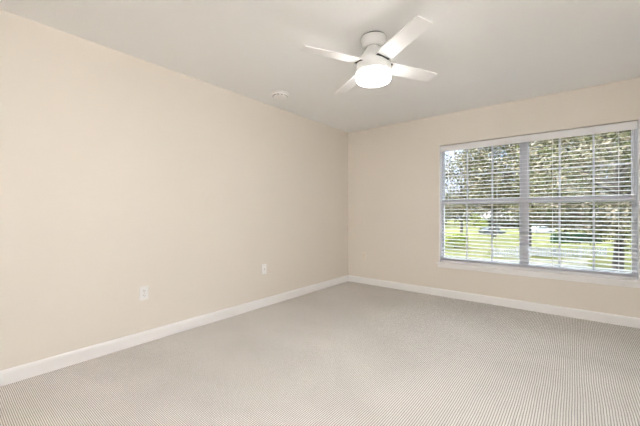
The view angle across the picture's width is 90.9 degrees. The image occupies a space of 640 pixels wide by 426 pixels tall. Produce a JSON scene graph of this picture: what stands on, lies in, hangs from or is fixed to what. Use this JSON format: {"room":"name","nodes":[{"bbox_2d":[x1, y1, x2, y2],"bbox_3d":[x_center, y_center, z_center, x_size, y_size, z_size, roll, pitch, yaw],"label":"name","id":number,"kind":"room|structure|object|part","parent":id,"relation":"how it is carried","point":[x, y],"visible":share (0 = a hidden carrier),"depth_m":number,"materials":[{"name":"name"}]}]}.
{"room":"empty bedroom","nodes":[
{"label":"empty bedroom","id":0,"kind":"room"},
{"bbox_2d":[0,9,347,370],"bbox_3d":[-1.175,-0.100,3.330,0.220,2.440,5.390,0,0,39],"label":"wall","id":1,"kind":"structure","parent":0,"point":[121,173],"depth_m":2.67,"materials":[{"name":"paint"}]},
{"bbox_2d":[140,286,148,300],"bbox_3d":[-1.519,0.692,2.721,0.010,0.118,0.072,0,0,39],"label":"wall outlet","id":2,"kind":"object","parent":1,"relation":"attached to","point":[144,291],"visible":1,"depth_m":2.72,"materials":[{"name":"white plastic"}]},
{"bbox_2d":[0,275,347,386],"bbox_3d":[-1.084,1.071,3.257,0.014,0.098,4.950,0,0,39],"label":"baseboard","id":3,"kind":"structure","parent":1,"relation":"attached to","point":[21,372],"depth_m":2.67,"materials":[{"name":"white paint"}]},
{"bbox_2d":[262,264,265,273],"bbox_3d":[-0.666,0.672,3.776,0.018,0.118,0.072,0,0,39],"label":"cable jack","id":4,"kind":"object","parent":1,"relation":"attached to","point":[263,265],"visible":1,"depth_m":3.77,"materials":[{"name":"white plastic"}]},
{"bbox_2d":[0,281,639,425],"bbox_3d":[0.321,1.245,2.127,4.060,0.250,5.390,0,0,39],"label":"floor","id":5,"kind":"structure","parent":0,"point":[348,353],"depth_m":2.23,"materials":[{"name":"carpet"}]},
{"bbox_2d":[0,0,639,132],"bbox_3d":[0.321,-1.445,2.127,4.060,0.250,5.390,0,0,39],"label":"ceiling","id":6,"kind":"structure","parent":0,"point":[482,53],"depth_m":2.47,"materials":[{"name":"paint"}]},
{"bbox_2d":[272,91,288,99],"bbox_3d":[-0.443,-1.295,3.492,0.188,0.050,0.188,0,0,39],"label":"smoke detector","id":7,"kind":"object","parent":6,"relation":"attached to","point":[279,95],"visible":1,"depth_m":3.45,"materials":[{"name":"white plastic"}]},
{"bbox_2d":[300,15,436,93],"bbox_3d":[0.403,-1.154,2.372,0.873,0.332,0.873,0,0,22],"label":"ceiling fan","id":8,"kind":"object","parent":6,"relation":"hanging from","point":[374,68],"visible":1,"depth_m":2.27,"materials":[{"name":"white plastic"}]},
{"bbox_3d":[0.099,-1.126,2.248,0.487,0.036,0.123,0,0,-22],"label":"blade","id":9,"kind":"part","parent":8,"relation":"part of","materials":[{"name":"white"}]},
{"bbox_3d":[0.279,-1.112,2.676,0.123,0.040,0.487,0,0,-22],"label":"blade","id":10,"kind":"part","parent":8,"relation":"part of","materials":[{"name":"white"}]},
{"bbox_3d":[0.527,-1.128,2.068,0.122,0.044,0.487,0,0,-22],"label":"blade","id":11,"kind":"part","parent":8,"relation":"part of","materials":[{"name":"white"}]},
{"bbox_3d":[0.707,-1.115,2.496,0.487,0.042,0.122,0,0,-22],"label":"blade","id":12,"kind":"part","parent":8,"relation":"part of","materials":[{"name":"white"}]},
{"bbox_2d":[348,77,639,317],"bbox_3d":[1.941,-0.100,4.142,3.620,2.440,0.220,0,0,39],"label":"wall","id":13,"kind":"structure","parent":0,"point":[393,170],"depth_m":4.29,"materials":[{"name":"paint"}]},
{"bbox_2d":[442,143,521,263],"bbox_3d":[2.055,-0.119,4.057,0.929,1.565,0.070,0,0,39],"label":"window","id":14,"kind":"structure","parent":13,"relation":"in","point":[487,201],"depth_m":3.98,"materials":[{"name":"white plastic"}]},
{"bbox_3d":[2.045,0.238,4.045,0.905,0.826,0.025,0,0,39],"label":"sash","id":15,"kind":"part","parent":14,"relation":"part of","materials":[{"name":"white plastic"}]},
{"bbox_3d":[2.063,-0.502,4.066,0.905,0.775,0.025,0,0,39],"label":"sash","id":16,"kind":"part","parent":14,"relation":"part of","materials":[{"name":"white plastic"}]},
{"bbox_2d":[348,275,639,328],"bbox_3d":[1.867,1.071,4.051,3.592,0.098,0.014,0,0,39],"label":"baseboard","id":17,"kind":"structure","parent":13,"relation":"attached to","point":[621,320],"depth_m":3.72,"materials":[{"name":"white paint"}]},
{"bbox_2d":[436,262,639,283],"bbox_3d":[2.421,0.674,3.736,1.978,0.022,0.250,0,0,39],"label":"window sill","id":18,"kind":"structure","parent":13,"relation":"attached to","point":[445,263],"depth_m":3.51,"materials":[{"name":"white paint"}]},
{"bbox_2d":[438,264,639,287],"bbox_3d":[2.357,0.708,3.657,1.948,0.045,0.014,0,0,39],"label":"trim","id":19,"kind":"structure","parent":13,"relation":"attached to","point":[624,284],"depth_m":3.50,"materials":[{"name":"white paint"}]},
{"bbox_2d":[439,119,639,280],"bbox_3d":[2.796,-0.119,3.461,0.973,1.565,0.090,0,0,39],"label":"trim","id":20,"kind":"structure","parent":13,"relation":"attached to","point":[636,133],"depth_m":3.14,"materials":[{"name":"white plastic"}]},
{"bbox_2d":[526,129,634,273],"bbox_3d":[2.808,-0.119,3.451,0.915,1.565,0.070,0,0,39],"label":"window","id":21,"kind":"structure","parent":13,"relation":"in","point":[593,199],"depth_m":3.37,"materials":[{"name":"white plastic"}]},
{"bbox_2d":[440,121,636,279],"bbox_3d":[2.376,-0.119,3.682,1.887,1.563,0.096,0,0,39],"label":"window blind","id":22,"kind":"object","parent":21,"relation":"attached to","point":[632,125],"visible":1,"depth_m":3.53,"materials":[{"name":"white plastic"}]},
{"bbox_3d":[2.390,0.647,3.697,1.884,0.029,0.051,0,0,39],"label":"rail","id":23,"kind":"part","parent":22,"relation":"part of","materials":[{"name":"white plastic"}]},
{"bbox_3d":[2.604,-0.105,3.526,0.002,1.494,0.056,0,0,39],"label":"ladder cord","id":24,"kind":"part","parent":22,"relation":"part of","materials":[{"name":"white fabric"}]},
{"bbox_3d":[3.023,-0.105,3.188,0.002,1.494,0.056,0,0,39],"label":"ladder cord","id":25,"kind":"part","parent":22,"relation":"part of","materials":[{"name":"white fabric"}]},
{"bbox_3d":[3.068,-0.092,3.100,0.038,1.500,0.010,0,0,13],"label":"lift cord","id":26,"kind":"part","parent":22,"relation":"part of","materials":[{"name":"white fabric"}]},
{"bbox_3d":[2.816,-0.502,3.461,0.891,0.775,0.025,0,0,39],"label":"sash","id":27,"kind":"part","parent":21,"relation":"part of","materials":[{"name":"white plastic"}]},
{"bbox_3d":[2.798,0.238,3.439,0.891,0.826,0.025,0,0,39],"label":"sash","id":28,"kind":"part","parent":21,"relation":"part of","materials":[{"name":"white plastic"}]},
{"label":"outside","id":29,"kind":"structure","parent":0,"visible":0},
{"bbox_2d":[445,218,631,272],"bbox_3d":[70.392,4.370,116.106,290.000,0.300,259.480,0,0,39],"label":"ground","id":30,"kind":"structure","parent":29,"point":[447,224],"depth_m":40.90,"materials":[{"name":"green plant"}]},
{"bbox_2d":[445,234,465,247],"bbox_3d":[16.305,3.300,38.113,3.034,1.946,3.010,0,0,39],"label":"shrub","id":31,"kind":"object","parent":30,"relation":"on","point":[464,238],"visible":0.67,"depth_m":37.65,"materials":[{"name":"green plant"}]},
{"bbox_2d":[445,193,469,223],"bbox_3d":[47.231,-1.703,116.214,16.982,12.047,15.226,0,0,39],"label":"tree","id":32,"kind":"object","parent":30,"relation":"on","point":[446,193],"visible":0.08,"depth_m":113.45,"materials":[{"name":"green plant"}]},
{"bbox_2d":[448,189,486,225],"bbox_3d":[52.115,-2.657,106.382,16.778,13.954,15.508,0,0,39],"label":"tree","id":33,"kind":"object","parent":30,"relation":"on","point":[464,189],"visible":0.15,"depth_m":106.53,"materials":[{"name":"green plant"}]},
{"bbox_2d":[445,150,508,235],"bbox_3d":[21.316,-2.591,47.156,11.964,13.823,12.879,0,0,11],"label":"oak tree","id":34,"kind":"object","parent":30,"relation":"on","point":[461,206],"visible":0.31,"depth_m":46.48,"materials":[{"name":"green plant"}]},
{"bbox_2d":[470,214,487,229],"bbox_3d":[32.411,2.186,64.169,3.617,4.171,4.216,0,0,39],"label":"shrub","id":35,"kind":"object","parent":30,"relation":"on","point":[480,221],"visible":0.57,"depth_m":63.56,"materials":[{"name":"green plant"}]},
{"bbox_2d":[447,142,530,236],"bbox_3d":[31.497,-4.425,55.805,17.582,17.491,18.505,0,0,9],"label":"oak tree","id":36,"kind":"object","parent":30,"relation":"on","point":[494,221],"visible":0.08,"depth_m":55.73,"materials":[{"name":"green plant"}]},
{"bbox_2d":[479,227,505,234],"bbox_3d":[33.307,3.510,61.000,4.489,1.419,1.800,0,0,-6],"label":"parked car","id":37,"kind":"object","parent":30,"relation":"on","point":[484,228],"visible":0.48,"depth_m":60.22,"materials":[{"name":"grey paint"}]},
{"bbox_2d":[487,217,499,226],"bbox_3d":[40.251,2.535,73.365,2.923,3.473,2.557,0,0,39],"label":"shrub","id":38,"kind":"object","parent":30,"relation":"on","point":[488,221],"visible":0.27,"depth_m":73.14,"materials":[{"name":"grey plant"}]},
{"bbox_2d":[493,247,518,256],"bbox_3d":[17.726,3.740,30.140,2.635,1.000,0.120,0,0,-5],"label":"picket fence","id":39,"kind":"object","parent":30,"relation":"on","point":[517,248],"visible":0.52,"depth_m":30.09,"materials":[{"name":"grey paint"}]},
{"bbox_2d":[500,219,512,226],"bbox_3d":[43.452,2.754,73.639,3.290,3.033,2.918,0,0,39],"label":"shrub","id":40,"kind":"object","parent":30,"relation":"on","point":[503,225],"visible":0.44,"depth_m":73.13,"materials":[{"name":"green plant"}]},
{"bbox_2d":[476,211,537,228],"bbox_3d":[51.599,1.670,87.980,14.000,5.100,9.000,0,0,6],"label":"house","id":41,"kind":"structure","parent":30,"relation":"on","point":[490,211],"depth_m":84.61,"materials":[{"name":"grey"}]},
{"bbox_2d":[477,259,587,268],"bbox_3d":[12.476,4.210,24.050,23.714,0.020,9.100,0,0,0],"label":"path","id":42,"kind":"structure","parent":30,"relation":"on","point":[530,260],"depth_m":27.28,"materials":[{"name":"concrete"}]},
{"bbox_2d":[454,134,627,246],"bbox_3d":[21.351,-3.332,32.352,14.494,15.303,14.324,0,0,-13],"label":"oak tree","id":43,"kind":"object","parent":30,"relation":"on","point":[484,155],"visible":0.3,"depth_m":31.15,"materials":[{"name":"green plant"}]},
{"bbox_2d":[532,226,554,231],"bbox_3d":[46.304,3.510,66.000,4.489,1.419,1.800,0,0,6],"label":"parked car","id":44,"kind":"object","parent":30,"relation":"on","point":[536,230],"visible":0.49,"depth_m":65.20,"materials":[{"name":"white paint"}]},
{"bbox_2d":[529,247,606,257],"bbox_3d":[23.597,3.740,30.040,7.055,1.000,0.121,0,0,3],"label":"picket fence","id":45,"kind":"object","parent":30,"relation":"on","point":[532,249],"visible":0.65,"depth_m":29.98,"materials":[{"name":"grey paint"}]},
{"bbox_2d":[505,130,631,271],"bbox_3d":[18.731,-1.741,19.754,12.056,12.122,12.842,0,0,39],"label":"oak tree","id":46,"kind":"object","parent":30,"relation":"on","point":[567,173],"visible":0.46,"depth_m":19.45,"materials":[{"name":"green plant"}]},
{"bbox_2d":[540,211,609,228],"bbox_3d":[68.587,1.670,84.927,15.000,5.100,9.000,0,0,43],"label":"house","id":47,"kind":"structure","parent":30,"relation":"on","point":[571,211],"depth_m":82.48,"materials":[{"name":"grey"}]},
{"bbox_2d":[550,234,601,242],"bbox_3d":[36.130,3.597,44.502,6.215,1.336,1.201,0,0,10],"label":"clipped hedge","id":48,"kind":"object","parent":30,"relation":"on","point":[575,235],"visible":0.31,"depth_m":44.23,"materials":[{"name":"green plant"}]},
{"bbox_2d":[580,138,631,232],"bbox_3d":[57.791,-5.944,61.608,21.378,20.529,21.759,0,0,39],"label":"oak tree","id":49,"kind":"object","parent":30,"relation":"on","point":[602,193],"visible":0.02,"depth_m":58.52,"materials":[{"name":"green plant"}]}
]}

